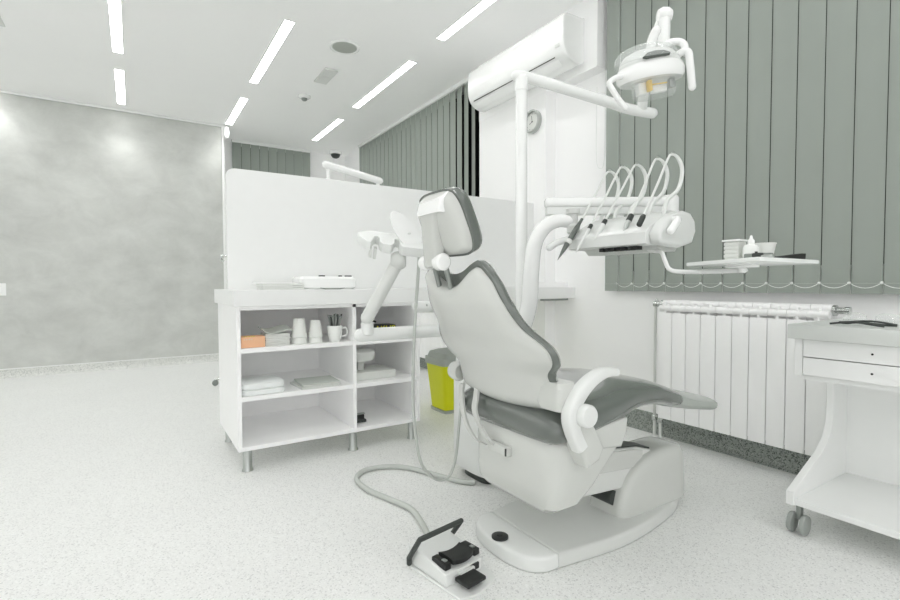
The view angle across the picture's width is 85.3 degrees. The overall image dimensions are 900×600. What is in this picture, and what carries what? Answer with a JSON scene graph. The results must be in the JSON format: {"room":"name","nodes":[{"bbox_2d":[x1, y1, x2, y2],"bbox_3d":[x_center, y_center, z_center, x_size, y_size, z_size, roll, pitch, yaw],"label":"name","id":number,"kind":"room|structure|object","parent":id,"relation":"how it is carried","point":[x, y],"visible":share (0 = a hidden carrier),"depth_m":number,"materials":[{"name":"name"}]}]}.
{"room":"dental clinic","nodes":[
{"label":"dental clinic","id":0,"kind":"room"},
{"bbox_2d":[0,93,223,368],"bbox_3d":[-4.440,-0.626,4.734,4.105,2.767,0.160,-1,2,-33],"label":"wall","id":1,"kind":"structure","parent":0,"point":[111,222],"depth_m":5.15,"materials":[{"name":"grey paint"}]},
{"bbox_2d":[0,283,5,295],"bbox_3d":[-4.350,-0.101,4.702,0.120,0.120,0.019,-1,2,-33],"label":"light switch","id":2,"kind":"object","parent":1,"relation":"attached to","point":[2,285],"visible":1,"depth_m":4.72,"materials":[{"name":"white plastic"}]},
{"bbox_2d":[0,353,218,378],"bbox_3d":[-4.383,0.715,4.696,4.105,0.090,0.035,-1,2,-33],"label":"baseboard","id":3,"kind":"structure","parent":1,"relation":"attached to","point":[175,360],"depth_m":5.17,"materials":[{"name":"plastic"}]},
{"bbox_2d":[0,90,221,126],"bbox_3d":[-4.394,-1.994,4.608,4.100,0.025,0.030,-1,2,-33],"label":"trim","id":4,"kind":"structure","parent":1,"relation":"attached to","point":[1,91],"depth_m":5.10,"materials":[{"name":"white paint"}]},
{"bbox_2d":[221,125,226,288],"bbox_3d":[-2.706,-0.702,5.840,0.030,2.697,0.180,-1,2,-33],"label":"trim","id":5,"kind":"structure","parent":1,"relation":"attached to","point":[222,127],"depth_m":5.75,"materials":[{"name":"white paint"}]},
{"bbox_2d":[224,126,228,138],"bbox_3d":[-2.626,-1.956,5.734,0.058,0.150,0.100,-1,2,-33],"label":"sensor","id":6,"kind":"object","parent":1,"relation":"attached to","point":[226,129],"visible":1,"depth_m":5.70,"materials":[{"name":"white plastic"}]},
{"bbox_2d":[224,139,344,265],"bbox_3d":[-2.245,-0.692,6.556,1.890,2.767,0.520,-1,2,-33],"label":"wall","id":7,"kind":"structure","parent":0,"point":[317,170],"depth_m":6.94,"materials":[{"name":"paint"}]},
{"bbox_2d":[232,145,285,168],"bbox_3d":[-2.491,-1.159,6.651,0.880,1.837,0.070,-1,2,-33],"label":"window","id":8,"kind":"structure","parent":7,"relation":"in","point":[250,145],"depth_m":6.54,"materials":[{"name":"black glass"}]},
{"bbox_2d":[231,139,310,176],"bbox_3d":[-2.374,-1.132,6.578,1.016,1.887,0.040,-1,2,-33],"label":"vertical blind","id":9,"kind":"object","parent":8,"relation":"attached to","point":[296,162],"visible":0.28,"depth_m":6.54,"materials":[{"name":"grey fabric"}]},
{"bbox_2d":[0,0,582,156],"bbox_3d":[-1.328,-1.968,1.642,6.030,0.100,9.700,-1,2,-33],"label":"ceiling","id":10,"kind":"structure","parent":0,"point":[184,59],"depth_m":3.99,"materials":[{"name":"paint"}]},
{"bbox_2d":[0,16,4,26],"bbox_3d":[-3.225,-1.962,3.334,0.240,0.012,0.300,-1,2,-33],"label":"ceiling vent","id":11,"kind":"object","parent":10,"relation":"in","point":[2,24],"visible":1,"depth_m":3.47,"materials":[{"name":"grey plastic"}]},
{"bbox_2d":[107,0,123,53],"bbox_3d":[-2.321,-1.969,3.391,0.080,0.006,1.267,-1,2,-33],"label":"recessed light","id":12,"kind":"object","parent":10,"relation":"in","point":[114,6],"visible":1,"depth_m":3.51,"materials":[{"name":"white plastic"}]},
{"bbox_2d":[113,68,125,104],"bbox_3d":[-3.123,-2.007,4.631,0.080,0.006,0.962,-1,2,-33],"label":"recessed light","id":13,"kind":"object","parent":10,"relation":"in","point":[119,74],"visible":1,"depth_m":4.57,"materials":[{"name":"white plastic"}]},
{"bbox_2d":[225,97,248,124],"bbox_3d":[-2.314,-2.031,5.285,0.080,0.006,0.962,-1,2,-33],"label":"recessed light","id":14,"kind":"object","parent":10,"relation":"in","point":[242,101],"visible":1,"depth_m":5.23,"materials":[{"name":"white plastic"}]},
{"bbox_2d":[249,19,295,83],"bbox_3d":[-1.474,-1.991,3.986,0.080,0.006,1.267,-1,2,-33],"label":"recessed light","id":15,"kind":"object","parent":10,"relation":"in","point":[287,25],"visible":1,"depth_m":3.88,"materials":[{"name":"white plastic"}]},
{"bbox_2d":[298,94,310,100],"bbox_3d":[-1.444,-1.997,4.842,0.124,0.050,0.124,-1,2,-33],"label":"smoke detector","id":16,"kind":"object","parent":10,"relation":"attached to","point":[304,97],"visible":1,"depth_m":4.82,"materials":[{"name":"white plastic"}]},
{"bbox_2d":[314,67,337,84],"bbox_3d":[-1.110,-1.996,4.367,0.115,0.023,0.320,-1,2,-33],"label":"ceiling vent","id":17,"kind":"object","parent":10,"relation":"attached to","point":[327,74],"visible":1,"depth_m":4.34,"materials":[{"name":"grey plastic"}]},
{"bbox_2d":[311,118,343,140],"bbox_3d":[-1.494,-2.054,5.922,0.080,0.006,0.962,-1,2,-33],"label":"recessed light","id":18,"kind":"object","parent":10,"relation":"in","point":[337,121],"visible":1,"depth_m":5.88,"materials":[{"name":"white plastic"}]},
{"bbox_2d":[329,150,341,158],"bbox_3d":[-1.610,-2.040,6.877,0.170,0.096,0.170,-1,2,-33],"label":"dome camera","id":19,"kind":"object","parent":10,"relation":"attached to","point":[335,154],"visible":1,"depth_m":6.83,"materials":[{"name":"white plastic"}]},
{"bbox_2d":[329,39,359,54],"bbox_3d":[-0.830,-1.986,3.846,0.236,0.011,0.236,-1,2,-33],"label":"ceiling speaker","id":20,"kind":"object","parent":10,"relation":"attached to","point":[345,47],"visible":1,"depth_m":3.84,"materials":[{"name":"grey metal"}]},
{"bbox_2d":[332,42,356,52],"bbox_3d":[-0.830,-1.987,3.846,0.188,0.006,0.188,-1,2,-33],"label":"grille","id":21,"kind":"object","parent":20,"relation":"attached to","point":[338,47],"depth_m":3.84,"materials":[{"name":"grey metal"}]},
{"bbox_2d":[352,60,416,107],"bbox_3d":[-0.653,-2.014,4.623,0.080,0.006,1.267,-1,2,-33],"label":"recessed light","id":22,"kind":"object","parent":10,"relation":"in","point":[407,65],"visible":1,"depth_m":4.54,"materials":[{"name":"white plastic"}]},
{"bbox_2d":[436,0,496,40],"bbox_3d":[0.269,-1.970,3.196,0.080,0.006,1.267,-1,2,-33],"label":"recessed light","id":23,"kind":"object","parent":10,"relation":"in","point":[482,5],"visible":1,"depth_m":3.44,"materials":[{"name":"white plastic"}]},
{"bbox_2d":[0,361,899,599],"bbox_3d":[-1.320,0.873,1.735,6.030,0.050,9.700,-1,2,-33],"label":"floor","id":24,"kind":"structure","parent":0,"point":[118,484],"depth_m":1.89,"materials":[{"name":"tile"}]},
{"bbox_2d":[212,378,218,385],"bbox_3d":[-1.875,0.517,4.469,0.551,0.485,0.567,-1,2,-33],"label":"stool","id":25,"kind":"object","parent":24,"relation":"on","point":[214,382],"visible":0.11,"depth_m":4.34,"materials":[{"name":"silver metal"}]},
{"bbox_2d":[218,302,419,471],"bbox_3d":[-0.749,0.412,2.819,0.984,0.796,0.596,-1,2,-33],"label":"open shelf unit","id":26,"kind":"object","parent":24,"relation":"on","point":[292,415],"visible":0.85,"depth_m":2.81,"materials":[{"name":"white laminate"}]},
{"bbox_2d":[241,335,264,347],"bbox_3d":[-0.970,0.201,2.389,0.110,0.054,0.086,-1,2,-33],"label":"cardboard box","id":27,"kind":"object","parent":26,"relation":"on","point":[249,341],"visible":0.92,"depth_m":2.36,"materials":[{"name":"orange cardboard"}]},
{"bbox_2d":[241,375,284,395],"bbox_3d":[-0.951,0.427,2.457,0.212,0.059,0.195,-1,2,-33],"label":"folded towel","id":28,"kind":"object","parent":26,"relation":"on","point":[268,384],"visible":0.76,"depth_m":2.39,"materials":[{"name":"white fabric"}]},
{"bbox_2d":[258,325,291,345],"bbox_3d":[-0.889,0.178,2.484,0.136,0.093,0.130,-1,2,-33],"label":"pack","id":29,"kind":"object","parent":26,"relation":"on","point":[274,336],"visible":0.91,"depth_m":2.44,"materials":[{"name":"white paper"}]},
{"bbox_2d":[291,318,306,343],"bbox_3d":[-0.776,0.159,2.511,0.080,0.129,0.080,-1,2,-33],"label":"paper cup","id":30,"kind":"object","parent":26,"relation":"on","point":[299,334],"visible":1,"depth_m":2.48,"materials":[{"name":"white paper"}]},
{"bbox_2d":[290,381,338,389],"bbox_3d":[-0.724,0.447,2.610,0.207,0.011,0.202,-1,2,-33],"label":"magazine","id":31,"kind":"object","parent":26,"relation":"on","point":[293,383],"visible":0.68,"depth_m":2.54,"materials":[{"name":"white paper"}]},
{"bbox_2d":[294,375,339,386],"bbox_3d":[-0.715,0.435,2.628,0.200,0.011,0.195,-1,2,-30],"label":"magazine","id":32,"kind":"object","parent":31,"relation":"on","point":[319,380],"visible":1,"depth_m":2.61,"materials":[{"name":"white paper"}]},
{"bbox_2d":[308,320,322,342],"bbox_3d":[-0.702,0.164,2.553,0.073,0.117,0.073,-1,2,-33],"label":"paper cup","id":33,"kind":"object","parent":26,"relation":"on","point":[315,331],"visible":1,"depth_m":2.53,"materials":[{"name":"white paper"}]},
{"bbox_2d":[327,325,347,341],"bbox_3d":[-0.604,0.177,2.610,0.105,0.085,0.082,0,2,-1],"label":"mug","id":34,"kind":"object","parent":26,"relation":"on","point":[334,333],"visible":0.98,"depth_m":2.58,"materials":[{"name":"white ceramic"}]},
{"bbox_2d":[357,412,365,422],"bbox_3d":[-0.516,0.662,2.745,0.085,0.050,0.035,-1,2,-33],"label":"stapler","id":35,"kind":"object","parent":26,"relation":"on","point":[360,416],"visible":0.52,"depth_m":2.74,"materials":[{"name":"black plastic"}]},
{"bbox_2d":[357,365,395,380],"bbox_3d":[-0.475,0.422,2.833,0.264,0.043,0.194,-1,2,-33],"label":"carton","id":36,"kind":"object","parent":26,"relation":"on","point":[377,371],"visible":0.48,"depth_m":2.78,"materials":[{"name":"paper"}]},
{"bbox_2d":[356,347,374,369],"bbox_3d":[-0.517,0.341,2.809,0.165,0.122,0.140,-1,2,-33],"label":"stand","id":37,"kind":"object","parent":36,"relation":"on","point":[363,354],"visible":0.63,"depth_m":2.77,"materials":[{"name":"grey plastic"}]},
{"bbox_2d":[373,320,395,327],"bbox_3d":[-0.414,0.164,2.822,0.180,0.097,0.102,-1,2,-33],"label":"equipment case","id":38,"kind":"object","parent":26,"relation":"on","point":[382,324],"visible":0.3,"depth_m":2.81,"materials":[{"name":"black plastic"}]},
{"bbox_2d":[214,287,574,306],"bbox_3d":[-0.230,-0.030,3.132,2.243,0.092,0.650,-1,2,-33],"label":"countertop","id":39,"kind":"structure","parent":26,"relation":"on","point":[240,297],"depth_m":2.52,"materials":[{"name":"laminate"}]},
{"bbox_2d":[252,282,303,289],"bbox_3d":[-0.883,-0.072,2.506,0.220,0.036,0.170,-1,2,-33],"label":"paper stack","id":40,"kind":"object","parent":39,"relation":"on","point":[258,287],"visible":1,"depth_m":2.44,"materials":[{"name":"white paper"}]},
{"bbox_2d":[292,275,355,288],"bbox_3d":[-0.692,-0.098,2.689,0.310,0.074,0.210,-1,2,-33],"label":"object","id":41,"kind":"object","parent":39,"relation":"on","point":[310,282],"visible":0.88,"depth_m":2.59,"materials":[{"name":"white plastic"}]},
{"bbox_2d":[320,287,344,288],"bbox_3d":[-0.618,-0.062,2.577,0.129,0.010,0.130,-1,2,-33],"label":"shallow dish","id":42,"kind":"object","parent":39,"relation":"on","point":[320,287],"visible":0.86,"depth_m":2.53,"materials":[{"name":"white ceramic"}]},
{"bbox_2d":[219,168,533,289],"bbox_3d":[-0.282,-0.389,3.095,2.155,0.628,0.022,-1,2,-33],"label":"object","id":43,"kind":"object","parent":39,"relation":"on","point":[280,227],"visible":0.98,"depth_m":2.80,"materials":[{"name":"white paint"}]},
{"bbox_2d":[538,282,567,286],"bbox_3d":[0.714,-0.108,3.458,0.296,0.038,0.035,-1,2,-33],"label":"countertop","id":44,"kind":"structure","parent":39,"relation":"on","point":[541,284],"depth_m":3.45,"materials":[{"name":"white laminate"}]},
{"bbox_2d":[322,161,382,184],"bbox_3d":[-0.650,-0.061,3.331,0.433,1.707,0.052,-1,2,-33],"label":"rail","id":45,"kind":"object","parent":24,"relation":"on","point":[329,166],"visible":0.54,"depth_m":3.27,"materials":[{"name":"white metal"}]},
{"bbox_2d":[354,464,495,599],"bbox_3d":[-0.041,0.775,1.931,0.493,0.126,1.071,-1,2,-24],"label":"foot pedal","id":46,"kind":"object","parent":24,"relation":"on","point":[454,565],"visible":0.99,"depth_m":1.52,"materials":[{"name":"white plastic"}]},
{"bbox_2d":[420,313,446,357],"bbox_3d":[-0.230,0.326,5.091,0.134,0.818,1.267,-1,2,-33],"label":"cabinet","id":47,"kind":"object","parent":24,"relation":"on","point":[427,344],"visible":0.02,"depth_m":4.94,"materials":[{"name":"laminate"}]},
{"bbox_2d":[425,347,455,413],"bbox_3d":[-0.002,0.567,3.507,0.276,0.437,0.276,-1,2,-33],"label":"waste bin","id":48,"kind":"object","parent":24,"relation":"on","point":[438,360],"visible":0.62,"depth_m":3.40,"materials":[{"name":"yellow plastic"}]},
{"bbox_2d":[454,261,535,483],"bbox_3d":[0.200,0.319,2.343,0.355,1.008,0.360,-1,2,-33],"label":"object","id":49,"kind":"object","parent":24,"relation":"on","point":[468,449],"visible":0.21,"depth_m":2.23,"materials":[{"name":"white plastic"}]},
{"bbox_2d":[353,211,465,481],"bbox_3d":[-0.067,0.216,2.034,0.644,1.120,0.222,-2,2,-37],"label":"assistant arm","id":50,"kind":"object","parent":49,"relation":"attached to","point":[406,238],"visible":0.73,"depth_m":1.90},
{"bbox_2d":[511,7,695,311],"bbox_3d":[0.718,-0.534,2.131,0.762,1.362,0.611,-1,2,-11],"label":"light","id":51,"kind":"object","parent":49,"relation":"attached to","point":[654,68],"visible":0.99,"depth_m":2.29,"materials":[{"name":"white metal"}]},
{"bbox_2d":[667,77,674,88],"bbox_3d":[0.859,-0.843,1.898,0.024,0.037,0.027,0,2,-1],"label":"bulb socket","id":52,"kind":"object","parent":51,"relation":"attached to","point":[670,80],"depth_m":1.89,"materials":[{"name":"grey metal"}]},
{"bbox_2d":[519,152,818,327],"bbox_3d":[0.819,-0.203,1.963,0.612,0.791,1.103,-1,2,-33],"label":"dental instrument unit","id":53,"kind":"object","parent":49,"relation":"attached to","point":[652,224],"visible":0.95,"depth_m":2.04,"materials":[{"name":"white plastic"}]},
{"bbox_2d":[569,210,675,250],"bbox_3d":[0.726,-0.284,2.042,0.246,0.140,0.385,-1,2,-33],"label":"holder","id":54,"kind":"object","parent":53,"relation":"on","point":[632,232],"depth_m":1.96,"materials":[{"name":"white plastic"}]},
{"bbox_2d":[647,249,759,273],"bbox_3d":[0.888,-0.145,1.754,0.100,0.106,0.408,-1,2,-33],"label":"tray arm","id":55,"kind":"object","parent":53,"relation":"on","point":[741,268],"depth_m":1.72,"materials":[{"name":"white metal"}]},
{"bbox_2d":[722,239,747,258],"bbox_3d":[0.907,-0.159,1.554,0.060,0.064,0.056,-1,2,-33],"label":"plastic cup","id":56,"kind":"object","parent":53,"relation":"on","point":[733,248],"visible":0.9,"depth_m":1.54,"materials":[{"name":"white plastic"}]},
{"bbox_2d":[742,235,759,257],"bbox_3d":[0.928,-0.163,1.507,0.045,0.075,0.045,-1,2,-33],"label":"dropper bottle","id":57,"kind":"object","parent":53,"relation":"on","point":[751,247],"visible":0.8,"depth_m":1.50,"materials":[{"name":"white plastic"}]},
{"bbox_2d":[686,257,818,266],"bbox_3d":[0.983,-0.121,1.579,0.375,0.013,0.383,-1,2,-15],"label":"tray","id":58,"kind":"object","parent":53,"relation":"on","point":[750,261],"depth_m":1.50,"materials":[{"name":"white plastic"}]},
{"bbox_2d":[744,251,773,257],"bbox_3d":[0.928,-0.135,1.470,0.076,0.022,0.030,1,2,28],"label":"clamp","id":59,"kind":"object","parent":53,"relation":"on","point":[756,254],"visible":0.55,"depth_m":1.47,"materials":[{"name":"metal"}]},
{"bbox_2d":[755,242,776,253],"bbox_3d":[0.995,-0.153,1.550,0.069,0.053,0.069,-1,2,-33],"label":"plastic cup","id":60,"kind":"object","parent":53,"relation":"on","point":[766,247],"visible":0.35,"depth_m":1.52,"materials":[{"name":"white plastic"}]},
{"bbox_2d":[761,254,774,256],"bbox_3d":[0.924,-0.127,1.422,0.034,0.010,0.034,-1,2,-33],"label":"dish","id":61,"kind":"object","parent":53,"relation":"on","point":[764,255],"visible":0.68,"depth_m":1.41,"materials":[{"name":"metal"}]},
{"bbox_2d":[775,253,805,258],"bbox_3d":[1.046,-0.135,1.507,0.121,0.018,0.024,-1,2,-19],"label":"wand","id":62,"kind":"object","parent":53,"relation":"on","point":[795,256],"visible":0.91,"depth_m":1.50,"materials":[{"name":"black plastic"}]},
{"bbox_2d":[417,187,717,572],"bbox_3d":[0.474,0.250,1.794,1.299,1.179,0.646,-1,2,-33],"label":"dental chair","id":63,"kind":"object","parent":24,"relation":"on","point":[551,437],"visible":1,"depth_m":1.53,"materials":[{"name":"white leather"}]},
{"bbox_2d":[427,260,560,381],"bbox_3d":[0.117,0.090,1.580,0.238,0.422,0.594,-1,2,-33],"label":"backrest","id":64,"kind":"object","parent":63,"relation":"on","point":[490,340],"depth_m":1.43,"materials":[{"name":"grey plastic"}]},
{"bbox_2d":[459,368,682,444],"bbox_3d":[0.459,0.352,1.794,0.732,0.153,0.550,-1,2,-33],"label":"seat cushion","id":65,"kind":"object","parent":63,"relation":"on","point":[516,416],"depth_m":1.55,"materials":[{"name":"grey leather"}]},
{"bbox_2d":[786,318,899,539],"bbox_3d":[1.631,0.468,1.577,0.519,0.752,0.792,-1,2,-33],"label":"trolley","id":66,"kind":"object","parent":24,"relation":"on","point":[852,475],"visible":1,"depth_m":1.77,"materials":[{"name":"laminate"}]},
{"bbox_2d":[795,472,899,539],"bbox_3d":[1.639,0.733,1.583,0.470,0.022,0.730,-1,2,-33],"label":"shelf","id":67,"kind":"object","parent":66,"relation":"attached to","point":[865,500],"depth_m":1.75,"materials":[{"name":"laminate"}]},
{"bbox_2d":[830,320,897,327],"bbox_3d":[1.412,0.066,1.667,0.094,0.042,0.169,-1,2,-33],"label":"safety glasses","id":68,"kind":"object","parent":66,"relation":"on","point":[866,322],"visible":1,"depth_m":1.64,"materials":[{"name":"black plastic"}]},
{"bbox_2d":[345,17,899,449],"bbox_3d":[1.099,-0.593,3.254,0.140,2.767,9.700,-1,2,-33],"label":"wall","id":69,"kind":"structure","parent":0,"point":[598,327],"depth_m":3.29,"materials":[{"name":"paint"}]},
{"bbox_2d":[369,87,478,196],"bbox_3d":[-0.389,-1.129,5.527,0.070,1.837,2.640,-1,2,-33],"label":"window","id":70,"kind":"structure","parent":69,"relation":"in","point":[469,103],"depth_m":4.63,"materials":[{"name":"black glass"}]},
{"bbox_2d":[358,77,474,195],"bbox_3d":[-0.489,-1.088,5.478,0.044,1.914,2.698,-1,2,-33],"label":"vertical blind","id":71,"kind":"object","parent":70,"relation":"attached to","point":[418,128],"visible":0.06,"depth_m":5.07,"materials":[{"name":"grey fabric"}]},
{"bbox_2d":[479,91,555,347],"bbox_3d":[0.518,-0.614,3.932,0.100,2.767,0.810,-1,2,-33],"label":"pillar","id":72,"kind":"structure","parent":69,"relation":"attached to","point":[497,133],"depth_m":3.66,"materials":[{"name":"paint"}]},
{"bbox_2d":[468,13,584,111],"bbox_3d":[0.516,-1.712,3.614,0.202,0.318,1.065,-1,2,-33],"label":"air conditioner","id":73,"kind":"object","parent":69,"relation":"attached to","point":[556,48],"visible":0.98,"depth_m":3.38,"materials":[{"name":"white plastic"}]},
{"bbox_2d":[527,109,541,133],"bbox_3d":[0.610,-1.326,3.636,0.036,0.170,0.170,-1,2,-33],"label":"wall clock","id":74,"kind":"object","parent":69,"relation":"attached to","point":[534,118],"visible":0.84,"depth_m":3.62,"materials":[{"name":"white plastic"}]},
{"bbox_2d":[479,0,606,121],"bbox_3d":[0.640,-1.756,3.696,0.102,0.470,1.280,-1,2,-33],"label":"beam","id":75,"kind":"structure","parent":69,"relation":"attached to","point":[594,12],"depth_m":3.20,"materials":[{"name":"paint"}]},
{"bbox_2d":[596,60,605,168],"bbox_3d":[0.991,-1.212,3.213,0.003,0.694,0.076,-1,2,-33],"label":"blind pull cord","id":76,"kind":"object","parent":69,"relation":"hanging from","point":[605,60],"visible":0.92,"depth_m":3.20,"materials":[{"name":"white plastic"}]},
{"bbox_2d":[420,357,810,474],"bbox_3d":[1.014,0.736,3.180,0.135,0.115,9.600,-1,2,-33],"label":"baseboard","id":77,"kind":"structure","parent":69,"relation":"attached to","point":[785,460],"depth_m":2.60,"materials":[{"name":"stone"}]},
{"bbox_2d":[651,298,851,455],"bbox_3d":[1.456,0.406,2.485,0.134,0.818,0.944,-1,2,-33],"label":"radiator","id":78,"kind":"object","parent":69,"relation":"attached to","point":[738,356],"visible":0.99,"depth_m":2.40,"materials":[{"name":"metal"}]},
{"bbox_2d":[633,0,890,278],"bbox_3d":[2.138,-1.008,1.620,0.070,1.837,3.650,-1,2,-33],"label":"window","id":79,"kind":"structure","parent":69,"relation":"in","point":[668,0],"depth_m":2.46,"materials":[{"name":"black glass"}]},
{"bbox_2d":[605,0,899,293],"bbox_3d":[1.886,-0.974,1.787,0.044,1.914,3.264,-1,2,-33],"label":"vertical blind","id":80,"kind":"object","parent":79,"relation":"attached to","point":[872,58],"visible":1,"depth_m":2.33,"materials":[{"name":"grey fabric"}]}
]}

